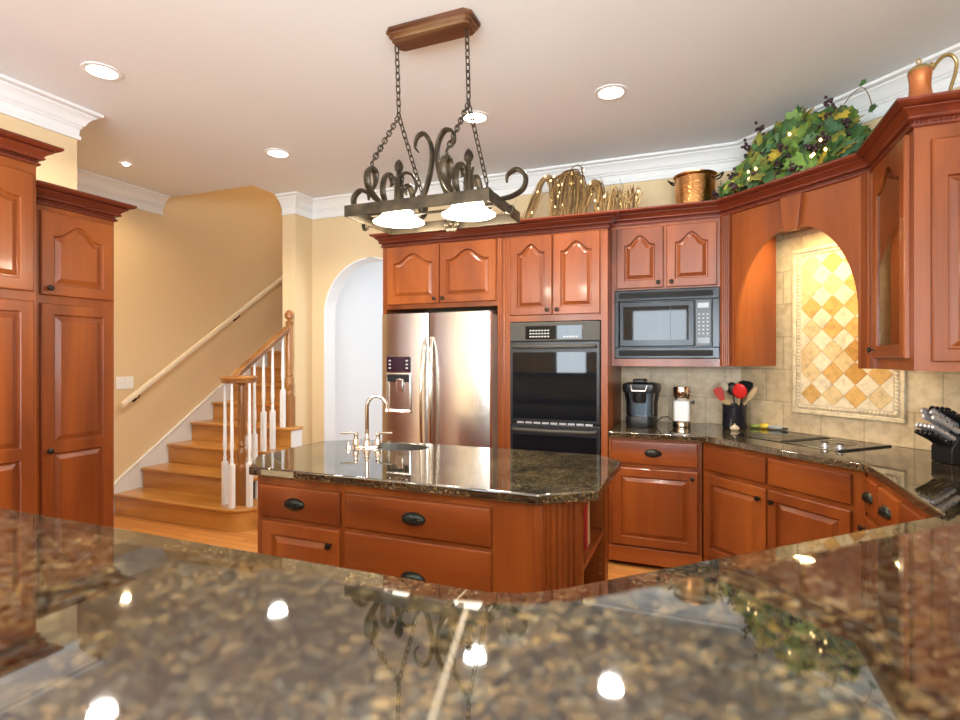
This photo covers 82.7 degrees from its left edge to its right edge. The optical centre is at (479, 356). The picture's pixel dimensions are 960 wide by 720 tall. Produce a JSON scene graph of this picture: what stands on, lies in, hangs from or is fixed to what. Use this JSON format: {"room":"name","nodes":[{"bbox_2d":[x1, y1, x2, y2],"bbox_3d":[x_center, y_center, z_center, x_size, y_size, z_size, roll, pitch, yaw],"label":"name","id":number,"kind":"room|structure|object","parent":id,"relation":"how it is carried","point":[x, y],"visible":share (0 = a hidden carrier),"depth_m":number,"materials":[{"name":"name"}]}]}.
{"room":"kitchen","nodes":[
{"label":"kitchen","id":0,"kind":"room"},
{"bbox_2d":[0,113,76,189],"bbox_3d":[-4.356,-0.083,1.059,1.370,3.025,5.900,0,0,22],"label":"wall","id":1,"kind":"structure","parent":0,"point":[60,168],"depth_m":3.41,"materials":[{"name":"beige paint"}]},
{"bbox_2d":[0,73,103,140],"bbox_3d":[-3.847,-1.502,1.017,0.604,0.184,5.804,0,0,22],"label":"trim","id":2,"kind":"structure","parent":1,"relation":"attached to","point":[19,100],"depth_m":3.31,"materials":[{"name":"white paint"}]},
{"bbox_2d":[114,185,282,481],"bbox_3d":[-2.851,-1.370,6.410,0.150,5.600,5.450,0,0,22],"label":"wall","id":3,"kind":"structure","parent":0,"point":[180,273],"depth_m":5.69,"materials":[{"name":"beige paint"}]},
{"bbox_2d":[77,168,169,214],"bbox_3d":[-3.406,-1.502,4.698,0.104,0.184,1.540,0,0,22],"label":"trim","id":4,"kind":"structure","parent":3,"relation":"attached to","point":[147,200],"depth_m":5.00,"materials":[{"name":"white paint"}]},
{"bbox_2d":[116,376,133,388],"bbox_3d":[-3.302,0.240,5.072,0.015,0.116,0.166,0,0,22],"label":"light switch","id":5,"kind":"object","parent":3,"relation":"attached to","point":[127,382],"visible":1,"depth_m":5.08,"materials":[{"name":"white paint"}]},
{"bbox_2d":[114,339,281,513],"bbox_3d":[-2.849,0.019,6.177,0.028,2.822,4.680,0,0,22],"label":"baseboard","id":6,"kind":"structure","parent":3,"relation":"attached to","point":[132,478],"depth_m":5.52,"materials":[{"name":"white paint"}]},
{"bbox_2d":[120,275,282,407],"bbox_3d":[-2.689,-0.683,6.466,0.109,2.297,3.225,0,0,22],"label":"wall handrail","id":7,"kind":"object","parent":3,"relation":"attached to","point":[132,397],"visible":0.66,"depth_m":5.66,"materials":[{"name":"beige paint"}]},
{"bbox_2d":[283,214,311,445],"bbox_3d":[-1.893,-1.370,6.886,1.270,5.600,3.850,0,0,22],"label":"wall","id":8,"kind":"structure","parent":0,"point":[297,229],"depth_m":5.43,"materials":[{"name":"beige paint"}]},
{"bbox_2d":[275,43,959,219],"bbox_3d":[0.865,-1.502,1.333,3.927,0.184,9.441,0,0,-12],"label":"trim","id":9,"kind":"structure","parent":8,"relation":"attached to","point":[883,91],"depth_m":4.29,"materials":[{"name":"white paint"}]},
{"bbox_2d":[335,261,382,440],"bbox_3d":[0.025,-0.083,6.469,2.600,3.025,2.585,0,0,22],"label":"arched doorway","id":10,"kind":"structure","parent":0,"point":[359,306],"depth_m":6.35,"materials":[{"name":"white paint"}]},
{"bbox_2d":[114,481,702,579],"bbox_3d":[-0.494,1.480,2.249,8.600,0.100,12.200,0,0,22],"label":"floor","id":11,"kind":"structure","parent":0,"point":[247,540],"depth_m":4.37,"materials":[{"name":"brown wood"}]},
{"bbox_2d":[0,128,63,513],"bbox_3d":[-2.660,0.193,2.366,0.785,2.475,1.115,0,0,22],"label":"pantry cabinet","id":12,"kind":"object","parent":11,"relation":"on","point":[20,155],"visible":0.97,"depth_m":2.61,"materials":[{"name":"brown wood"}]},
{"bbox_2d":[36,180,136,527],"bbox_3d":[-2.417,0.278,3.060,0.715,2.305,0.510,0,0,22],"label":"pantry cabinet","id":13,"kind":"object","parent":11,"relation":"on","point":[75,228],"visible":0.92,"depth_m":2.91,"materials":[{"name":"brown wood"}]},
{"bbox_2d":[114,351,302,531],"bbox_3d":[-1.906,0.114,6.416,1.542,2.632,3.810,0,0,22],"label":"staircase","id":14,"kind":"structure","parent":11,"relation":"on","point":[175,492],"depth_m":5.10,"materials":[{"name":"brown wood"}]},
{"bbox_2d":[220,310,294,508],"bbox_3d":[-1.919,0.390,4.892,0.307,1.703,0.940,0,0,20],"label":"stair railing","id":15,"kind":"object","parent":14,"relation":"on","point":[236,484],"visible":0.99,"depth_m":4.59,"materials":[{"name":"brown wood"}]},
{"bbox_2d":[258,450,607,592],"bbox_3d":[-0.273,0.990,2.682,1.665,0.880,0.890,0,0,22],"label":"kitchen island","id":16,"kind":"object","parent":11,"relation":"on","point":[460,542],"visible":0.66,"depth_m":2.23,"materials":[{"name":"brown wood"}]},
{"bbox_2d":[249,439,620,504],"bbox_3d":[-0.251,0.530,2.701,1.770,0.040,0.920,0,0,22],"label":"island countertop","id":17,"kind":"structure","parent":16,"relation":"on","point":[496,474],"depth_m":2.47,"materials":[{"name":"stone"}]},
{"bbox_2d":[341,394,391,448],"bbox_3d":[-0.635,0.360,3.061,0.292,0.300,0.060,0,0,2],"label":"faucet","id":18,"kind":"object","parent":17,"relation":"on","point":[356,444],"visible":1,"depth_m":3.05,"materials":[{"name":"silver metal"}]},
{"bbox_2d":[371,443,427,450],"bbox_3d":[-0.472,0.585,3.103,0.378,0.147,0.229,0,0,22],"label":"bar sink","id":19,"kind":"object","parent":17,"relation":"in","point":[385,446],"visible":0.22,"depth_m":3.22,"materials":[{"name":"grey metal"}]},
{"bbox_2d":[584,503,587,549],"bbox_3d":[0.385,0.727,2.386,0.170,0.205,0.022,0,0,22],"label":"book","id":20,"kind":"object","parent":16,"relation":"on","point":[586,506],"visible":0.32,"depth_m":2.35,"materials":[{"name":"red fabric"}]},
{"bbox_2d":[588,502,589,545],"bbox_3d":[0.404,0.721,2.428,0.160,0.218,0.065,0,0,22],"label":"book","id":21,"kind":"object","parent":16,"relation":"on","point":[588,502],"visible":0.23,"depth_m":2.40,"materials":[{"name":"beige paper"}]},
{"bbox_2d":[584,527,603,569],"bbox_3d":[0.378,0.843,2.441,0.268,0.025,0.526,0,0,22],"label":"shelf","id":22,"kind":"object","parent":16,"relation":"attached to","point":[596,533],"depth_m":2.46,"materials":[{"name":"brown wood"}]},
{"bbox_2d":[369,225,502,448],"bbox_3d":[-0.234,0.217,4.573,1.120,2.425,0.785,0,0,22],"label":"tall cabinet","id":23,"kind":"object","parent":11,"relation":"on","point":[462,269],"visible":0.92,"depth_m":4.24,"materials":[{"name":"brown wood"}]},
{"bbox_2d":[382,310,497,447],"bbox_3d":[-0.204,0.542,4.450,0.902,1.775,0.912,0,0,22],"label":"refrigerator","id":24,"kind":"object","parent":11,"relation":"on","point":[440,369],"visible":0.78,"depth_m":4.06,"materials":[{"name":"silver metal"}]},
{"bbox_2d":[389,375,408,381],"bbox_3d":[-0.623,0.165,4.193,0.172,0.054,0.018,0,0,22],"label":"water dispenser","id":25,"kind":"object","parent":24,"relation":"attached to","point":[392,378],"depth_m":4.18,"materials":[{"name":"black"}]},
{"bbox_2d":[500,210,620,560],"bbox_3d":[0.683,0.217,4.203,0.852,2.425,0.785,0,0,22],"label":"tall cabinet","id":26,"kind":"object","parent":11,"relation":"on","point":[558,268],"visible":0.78,"depth_m":3.90,"materials":[{"name":"brown wood"}]},
{"bbox_2d":[522,174,558,218],"bbox_3d":[0.455,-1.195,4.192,0.342,0.399,0.092,0,0,23],"label":"bundle","id":27,"kind":"object","parent":26,"relation":"on","point":[533,204],"visible":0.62,"depth_m":4.17,"materials":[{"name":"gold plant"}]},
{"bbox_2d":[510,321,600,454],"bbox_3d":[0.622,0.436,4.140,0.658,1.378,0.633,0,0,22],"label":"wall oven","id":28,"kind":"object","parent":26,"relation":"in","point":[555,367],"visible":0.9,"depth_m":3.89,"materials":[{"name":"black"}]},
{"bbox_2d":[549,159,587,215],"bbox_3d":[0.666,-1.221,4.093,0.296,0.450,0.181,0,0,22],"label":"bundle","id":29,"kind":"object","parent":26,"relation":"on","point":[570,178],"visible":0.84,"depth_m":4.06,"materials":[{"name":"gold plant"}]},
{"bbox_2d":[576,175,605,213],"bbox_3d":[0.805,-1.167,4.049,0.254,0.343,0.092,0,0,24],"label":"bundle","id":30,"kind":"object","parent":26,"relation":"on","point":[594,185],"visible":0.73,"depth_m":4.01,"materials":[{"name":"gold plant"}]},
{"bbox_2d":[609,437,701,567],"bbox_3d":[1.293,0.991,3.970,0.600,0.879,0.750,0,0,22],"label":"base cabinet","id":31,"kind":"object","parent":11,"relation":"on","point":[655,496],"visible":0.94,"depth_m":3.65,"materials":[{"name":"brown wood"}]},
{"bbox_2d":[703,442,866,560],"bbox_3d":[1.918,0.991,3.199,0.670,0.879,1.017,0,0,-23],"label":"base cabinet","id":32,"kind":"object","parent":11,"relation":"on","point":[753,501],"visible":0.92,"depth_m":3.08,"materials":[{"name":"brown wood"}]},
{"bbox_2d":[857,473,930,530],"bbox_3d":[1.952,0.991,2.041,0.706,0.879,0.990,0,0,22],"label":"base cabinet","id":33,"kind":"object","parent":11,"relation":"on","point":[883,506],"visible":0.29,"depth_m":2.30,"materials":[{"name":"brown wood"}]},
{"bbox_3d":[-1.033,0.990,1.234,2.000,0.879,0.705,0,0,22],"label":"base cabinet","id":34,"kind":"object","parent":11,"relation":"on","visible":0},
{"bbox_2d":[0,420,959,602],"bbox_3d":[0.440,0.530,2.492,3.849,0.040,4.147,0,0,22],"label":"countertop","id":35,"kind":"structure","parent":34,"relation":"on","point":[932,486],"depth_m":1.62,"materials":[{"name":"stone"}]},
{"bbox_2d":[622,379,672,426],"bbox_3d":[1.270,0.335,4.081,0.361,0.346,0.334,0,0,27],"label":"coffee maker","id":36,"kind":"object","parent":35,"relation":"on","point":[640,401],"visible":0.98,"depth_m":3.99,"materials":[{"name":"black plastic"}]},
{"bbox_2d":[673,386,694,426],"bbox_3d":[1.491,0.360,3.992,0.152,0.297,0.128,0,0,22],"label":"coffee grinder","id":37,"kind":"object","parent":35,"relation":"on","point":[681,394],"visible":1,"depth_m":3.95,"materials":[{"name":"silver metal"}]},
{"bbox_2d":[722,403,746,429],"bbox_3d":[1.822,0.423,3.901,0.168,0.171,0.168,0,0,22],"label":"utensil crock","id":38,"kind":"object","parent":35,"relation":"on","point":[731,414],"visible":0.81,"depth_m":3.83,"materials":[{"name":"black ceramic"}]},
{"bbox_2d":[713,387,724,403],"bbox_3d":[1.754,0.353,3.907,0.152,0.279,0.038,0,0,8],"label":"spatula","id":39,"kind":"object","parent":38,"relation":"in","point":[719,392],"visible":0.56,"depth_m":3.91,"materials":[{"name":"red plastic"}]},
{"bbox_2d":[719,381,727,398],"bbox_3d":[1.780,0.333,3.940,0.086,0.315,0.028,0,0,15],"label":"spoon","id":40,"kind":"object","parent":38,"relation":"in","point":[723,384],"visible":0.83,"depth_m":3.94,"materials":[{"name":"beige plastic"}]},
{"bbox_2d":[724,399,730,404],"bbox_3d":[1.801,0.395,3.880,0.137,0.198,0.032,0,0,-19],"label":"wooden paddle","id":41,"kind":"object","parent":38,"relation":"in","point":[727,401],"visible":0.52,"depth_m":3.86,"materials":[{"name":"brown wood"}]},
{"bbox_2d":[727,382,735,404],"bbox_3d":[1.822,0.336,3.925,0.082,0.310,0.030,0,0,45],"label":"ladle","id":42,"kind":"object","parent":38,"relation":"in","point":[731,384],"visible":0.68,"depth_m":3.92,"materials":[{"name":"black plastic"}]},
{"bbox_2d":[733,384,746,404],"bbox_3d":[1.830,0.339,3.872,0.073,0.306,0.130,0,0,-3],"label":"spoon","id":43,"kind":"object","parent":38,"relation":"in","point":[739,390],"visible":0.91,"depth_m":3.83,"materials":[{"name":"red plastic"}]},
{"bbox_2d":[739,381,752,404],"bbox_3d":[1.887,0.331,3.901,0.098,0.321,0.132,0,0,40],"label":"turner","id":44,"kind":"object","parent":38,"relation":"in","point":[749,385],"visible":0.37,"depth_m":3.93,"materials":[{"name":"black plastic"}]},
{"bbox_2d":[743,387,757,404],"bbox_3d":[1.872,0.350,3.877,0.189,0.286,0.018,0,0,37],"label":"wooden spoon","id":45,"kind":"object","parent":38,"relation":"in","point":[753,391],"visible":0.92,"depth_m":3.84,"materials":[{"name":"brown wood"}]},
{"bbox_2d":[730,423,739,430],"bbox_3d":[1.767,0.484,3.778,0.061,0.049,0.062,0,0,22],"label":"garlic bulb","id":46,"kind":"object","parent":35,"relation":"on","point":[734,427],"visible":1,"depth_m":3.76,"materials":[{"name":"beige food"}]},
{"bbox_2d":[750,423,769,428],"bbox_3d":[1.996,0.489,3.880,0.139,0.040,0.062,0,0,32],"label":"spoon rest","id":47,"kind":"object","parent":35,"relation":"on","point":[763,425],"visible":0.97,"depth_m":3.86,"materials":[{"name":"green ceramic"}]},
{"bbox_2d":[767,425,787,429],"bbox_3d":[2.070,0.491,3.793,0.060,0.036,0.139,0,0,-38],"label":"dish","id":48,"kind":"object","parent":35,"relation":"on","point":[773,427],"visible":1,"depth_m":3.78,"materials":[{"name":"grey ceramic"}]},
{"bbox_2d":[732,431,891,451],"bbox_3d":[1.997,0.494,3.337,0.440,0.032,0.711,0,0,-23],"label":"cooktop","id":49,"kind":"object","parent":35,"relation":"in","point":[840,445],"visible":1,"depth_m":3.27,"materials":[{"name":"black glass"}]},
{"bbox_2d":[780,437,827,441],"bbox_3d":[1.996,0.505,3.341,0.380,0.003,0.050,0,0,-23],"label":"downdraft vent","id":50,"kind":"object","parent":49,"relation":"attached to","point":[812,438],"depth_m":3.33,"materials":[{"name":"black"}]},
{"bbox_2d":[931,422,959,464],"bbox_3d":[2.323,0.405,2.631,0.194,0.208,0.120,0,0,0],"label":"knife block","id":51,"kind":"object","parent":35,"relation":"on","point":[940,453],"visible":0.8,"depth_m":2.60,"materials":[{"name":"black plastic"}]},
{"bbox_2d":[914,429,934,443],"bbox_3d":[2.185,0.388,2.672,0.109,0.074,0.018,0,0,0],"label":"knife","id":52,"kind":"object","parent":51,"relation":"in","point":[916,431],"visible":0.47,"depth_m":2.67,"materials":[{"name":"black plastic"}]},
{"bbox_2d":[920,407,930,414],"bbox_3d":[2.228,0.296,2.672,0.140,0.098,0.024,0,0,0],"label":"knife","id":53,"kind":"object","parent":51,"relation":"in","point":[922,410],"visible":0.28,"depth_m":2.67,"materials":[{"name":"silver metal"}]},
{"bbox_2d":[919,430,939,444],"bbox_3d":[2.185,0.388,2.644,0.109,0.074,0.018,0,0,0],"label":"knife","id":54,"kind":"object","parent":51,"relation":"in","point":[920,431],"visible":0.41,"depth_m":2.64,"materials":[{"name":"black plastic"}]},
{"bbox_2d":[923,430,944,445],"bbox_3d":[2.185,0.388,2.616,0.109,0.074,0.018,0,0,0],"label":"knife","id":55,"kind":"object","parent":51,"relation":"in","point":[926,432],"visible":0.44,"depth_m":2.61,"materials":[{"name":"black plastic"}]},
{"bbox_2d":[923,423,945,438],"bbox_3d":[2.199,0.360,2.630,0.116,0.079,0.018,0,0,0],"label":"knife","id":56,"kind":"object","parent":51,"relation":"in","point":[926,424],"visible":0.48,"depth_m":2.63,"materials":[{"name":"silver metal"}]},
{"bbox_2d":[921,412,950,431],"bbox_3d":[2.213,0.318,2.644,0.140,0.098,0.024,0,0,0],"label":"knife","id":57,"kind":"object","parent":51,"relation":"in","point":[926,416],"visible":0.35,"depth_m":2.64,"materials":[{"name":"silver metal"}]},
{"bbox_2d":[927,424,949,439],"bbox_3d":[2.199,0.360,2.606,0.116,0.079,0.018,0,0,0],"label":"knife","id":58,"kind":"object","parent":51,"relation":"in","point":[929,426],"visible":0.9,"depth_m":2.60,"materials":[{"name":"silver metal"}]},
{"bbox_2d":[928,431,951,445],"bbox_3d":[2.185,0.388,2.588,0.109,0.074,0.018,0,0,0],"label":"knife","id":59,"kind":"object","parent":51,"relation":"in","point":[931,433],"visible":1,"depth_m":2.58,"materials":[{"name":"black plastic"}]},
{"bbox_2d":[931,425,956,440],"bbox_3d":[2.199,0.360,2.582,0.116,0.079,0.018,0,0,0],"label":"knife","id":60,"kind":"object","parent":51,"relation":"in","point":[934,427],"visible":1,"depth_m":2.58,"materials":[{"name":"silver metal"}]},
{"bbox_2d":[929,408,958,426],"bbox_3d":[2.228,0.296,2.616,0.140,0.098,0.024,0,0,0],"label":"knife","id":61,"kind":"object","parent":51,"relation":"in","point":[932,411],"visible":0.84,"depth_m":2.61,"materials":[{"name":"silver metal"}]},
{"bbox_2d":[931,414,959,433],"bbox_3d":[2.213,0.318,2.588,0.140,0.098,0.024,0,0,0],"label":"knife","id":62,"kind":"object","parent":51,"relation":"in","point":[935,417],"visible":1,"depth_m":2.58,"materials":[{"name":"silver metal"}]},
{"bbox_2d":[938,407,959,422],"bbox_3d":[2.260,0.278,2.616,0.114,0.079,0.021,0,0,0],"label":"knife","id":63,"kind":"object","parent":51,"relation":"in","point":[940,409],"visible":0.45,"depth_m":2.61,"materials":[{"name":"black plastic"}]},
{"bbox_2d":[943,407,959,420],"bbox_3d":[2.260,0.278,2.588,0.114,0.079,0.021,0,0,0],"label":"knife","id":64,"kind":"object","parent":51,"relation":"in","point":[946,410],"visible":1,"depth_m":2.58,"materials":[{"name":"black plastic"}]},
{"bbox_2d":[0,0,959,197],"bbox_3d":[-0.752,-1.720,2.677,7.800,0.250,11.600,0,0,22],"label":"ceiling","id":65,"kind":"structure","parent":0,"point":[206,87],"depth_m":3.06,"materials":[{"name":"white paint"}]},
{"bbox_2d":[80,62,122,80],"bbox_3d":[-2.108,-1.590,3.039,0.196,0.008,0.196,0,0,22],"label":"recessed light","id":66,"kind":"object","parent":65,"relation":"in","point":[95,69],"visible":1,"depth_m":3.03,"materials":[{"name":"white paint"}]},
{"bbox_2d":[119,161,132,165],"bbox_3d":[-2.910,-1.583,4.481,0.100,0.022,0.100,0,0,22],"label":"recessed light","id":67,"kind":"object","parent":65,"relation":"in","point":[125,163],"visible":1,"depth_m":4.46,"materials":[{"name":"white paint"}]},
{"bbox_2d":[264,148,290,157],"bbox_3d":[-1.580,-1.590,4.261,0.196,0.008,0.196,0,0,22],"label":"recessed light","id":68,"kind":"object","parent":65,"relation":"in","point":[273,152],"visible":1,"depth_m":4.26,"materials":[{"name":"white paint"}]},
{"bbox_2d":[344,7,528,234],"bbox_3d":[-0.224,-1.121,2.657,0.955,0.947,0.580,0,0,22],"label":"pendant light","id":69,"kind":"object","parent":65,"relation":"hanging from","point":[471,207],"visible":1,"depth_m":2.60,"materials":[{"name":"brown metal"}]},
{"bbox_2d":[460,110,489,123],"bbox_3d":[-0.034,-1.590,3.622,0.196,0.008,0.196,0,0,22],"label":"recessed light","id":70,"kind":"object","parent":65,"relation":"in","point":[480,117],"visible":0.78,"depth_m":3.62,"materials":[{"name":"white paint"}]},
{"bbox_2d":[594,84,627,99],"bbox_3d":[0.788,-1.590,3.281,0.196,0.008,0.196,0,0,22],"label":"recessed light","id":71,"kind":"object","parent":65,"relation":"in","point":[611,91],"visible":1,"depth_m":3.27,"materials":[{"name":"white paint"}]},
{"bbox_2d":[312,171,734,541],"bbox_3d":[0.209,-0.083,4.909,4.110,3.025,0.160,0,0,22],"label":"wall","id":72,"kind":"structure","parent":0,"point":[337,242],"depth_m":5.47,"materials":[{"name":"beige paint"}]},
{"bbox_2d":[324,257,382,440],"bbox_3d":[-1.047,0.225,5.417,1.099,2.410,0.168,0,0,22],"label":"trim","id":73,"kind":"structure","parent":72,"relation":"attached to","point":[341,278],"depth_m":5.59,"materials":[{"name":"white paint"}]},
{"bbox_2d":[611,200,720,366],"bbox_3d":[1.368,-0.486,4.007,0.720,1.103,0.615,0,0,22],"label":"upper cabinet","id":74,"kind":"object","parent":72,"relation":"attached to","point":[670,246],"visible":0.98,"depth_m":3.77,"materials":[{"name":"brown wood"}]},
{"bbox_2d":[600,179,643,210],"bbox_3d":[1.032,-1.138,3.948,0.296,0.284,0.238,0,0,22],"label":"bundle","id":75,"kind":"object","parent":74,"relation":"on","point":[626,202],"visible":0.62,"depth_m":3.91,"materials":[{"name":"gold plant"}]},
{"bbox_2d":[615,287,719,357],"bbox_3d":[1.373,-0.231,3.998,0.688,0.479,0.518,0,0,22],"label":"microwave","id":76,"kind":"object","parent":74,"relation":"in","point":[682,322],"visible":1,"depth_m":3.76,"materials":[{"name":"black plastic"}]},
{"bbox_2d":[667,169,723,203],"bbox_3d":[1.556,-1.174,3.944,0.300,0.275,0.300,0,0,-16],"label":"copper pot","id":77,"kind":"object","parent":74,"relation":"on","point":[697,185],"visible":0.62,"depth_m":3.83,"materials":[{"name":"brown metal"}]},
{"bbox_2d":[622,366,740,423],"bbox_3d":[1.563,0.219,4.270,0.872,0.578,0.010,0,0,22],"label":"backsplash","id":78,"kind":"structure","parent":72,"relation":"attached to","point":[707,408],"depth_m":4.23,"materials":[{"name":"tile"}]},
{"bbox_2d":[747,87,959,450],"bbox_3d":[2.349,-0.083,3.417,0.150,3.025,1.570,0,0,-23],"label":"wall","id":79,"kind":"structure","parent":0,"point":[873,123],"depth_m":3.25,"materials":[{"name":"beige paint"}]},
{"bbox_2d":[716,153,870,368],"bbox_3d":[1.990,-0.489,3.296,0.560,1.098,0.962,0,0,-23],"label":"range hood","id":80,"kind":"object","parent":79,"relation":"attached to","point":[832,198],"visible":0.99,"depth_m":3.31,"materials":[{"name":"brown wood"}]},
{"bbox_2d":[710,79,877,199],"bbox_3d":[1.879,-1.290,3.293,0.435,0.522,1.047,0,0,-22],"label":"arrangement","id":81,"kind":"object","parent":80,"relation":"on","point":[796,142],"visible":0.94,"depth_m":3.21,"materials":[{"name":"green plant"}]},
{"bbox_2d":[792,243,906,423],"bbox_3d":[2.258,-0.172,3.384,0.022,1.095,0.690,0,0,-23],"label":"tile panel","id":82,"kind":"object","parent":79,"relation":"attached to","point":[827,380],"visible":0.71,"depth_m":3.45,"materials":[{"name":"beige tile"}]},
{"bbox_2d":[741,228,959,450],"bbox_3d":[2.275,-0.231,3.385,0.010,1.478,1.570,0,0,-23],"label":"backsplash","id":83,"kind":"structure","parent":79,"relation":"attached to","point":[771,404],"depth_m":3.64,"materials":[{"name":"tile"}]},
{"bbox_3d":[-0.071,0.840,1.226,3.850,1.180,1.660,0,0,22],"label":"wall","id":84,"kind":"structure","parent":0,"visible":0},
{"bbox_2d":[0,518,959,719],"bbox_3d":[-0.134,0.230,0.684,4.323,0.040,1.267,0,0,0],"label":"countertop","id":85,"kind":"structure","parent":84,"relation":"on","point":[93,627],"depth_m":0.40,"materials":[{"name":"stone"}]},
{"bbox_3d":[1.347,-0.083,-0.604,0.150,3.025,7.090,0,0,22],"label":"wall","id":86,"kind":"structure","parent":0,"visible":0},
{"bbox_2d":[855,89,959,371],"bbox_3d":[2.101,-0.490,2.372,0.656,1.096,0.662,0,0,22],"label":"upper cabinet","id":87,"kind":"object","parent":86,"relation":"attached to","point":[912,155],"visible":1,"depth_m":2.23,"materials":[{"name":"brown wood"}]},
{"bbox_2d":[907,53,958,96],"bbox_3d":[1.848,-1.138,2.228,0.198,0.204,0.108,0,0,6],"label":"pitcher","id":88,"kind":"object","parent":87,"relation":"on","point":[919,76],"visible":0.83,"depth_m":2.21,"materials":[{"name":"orange metal"}]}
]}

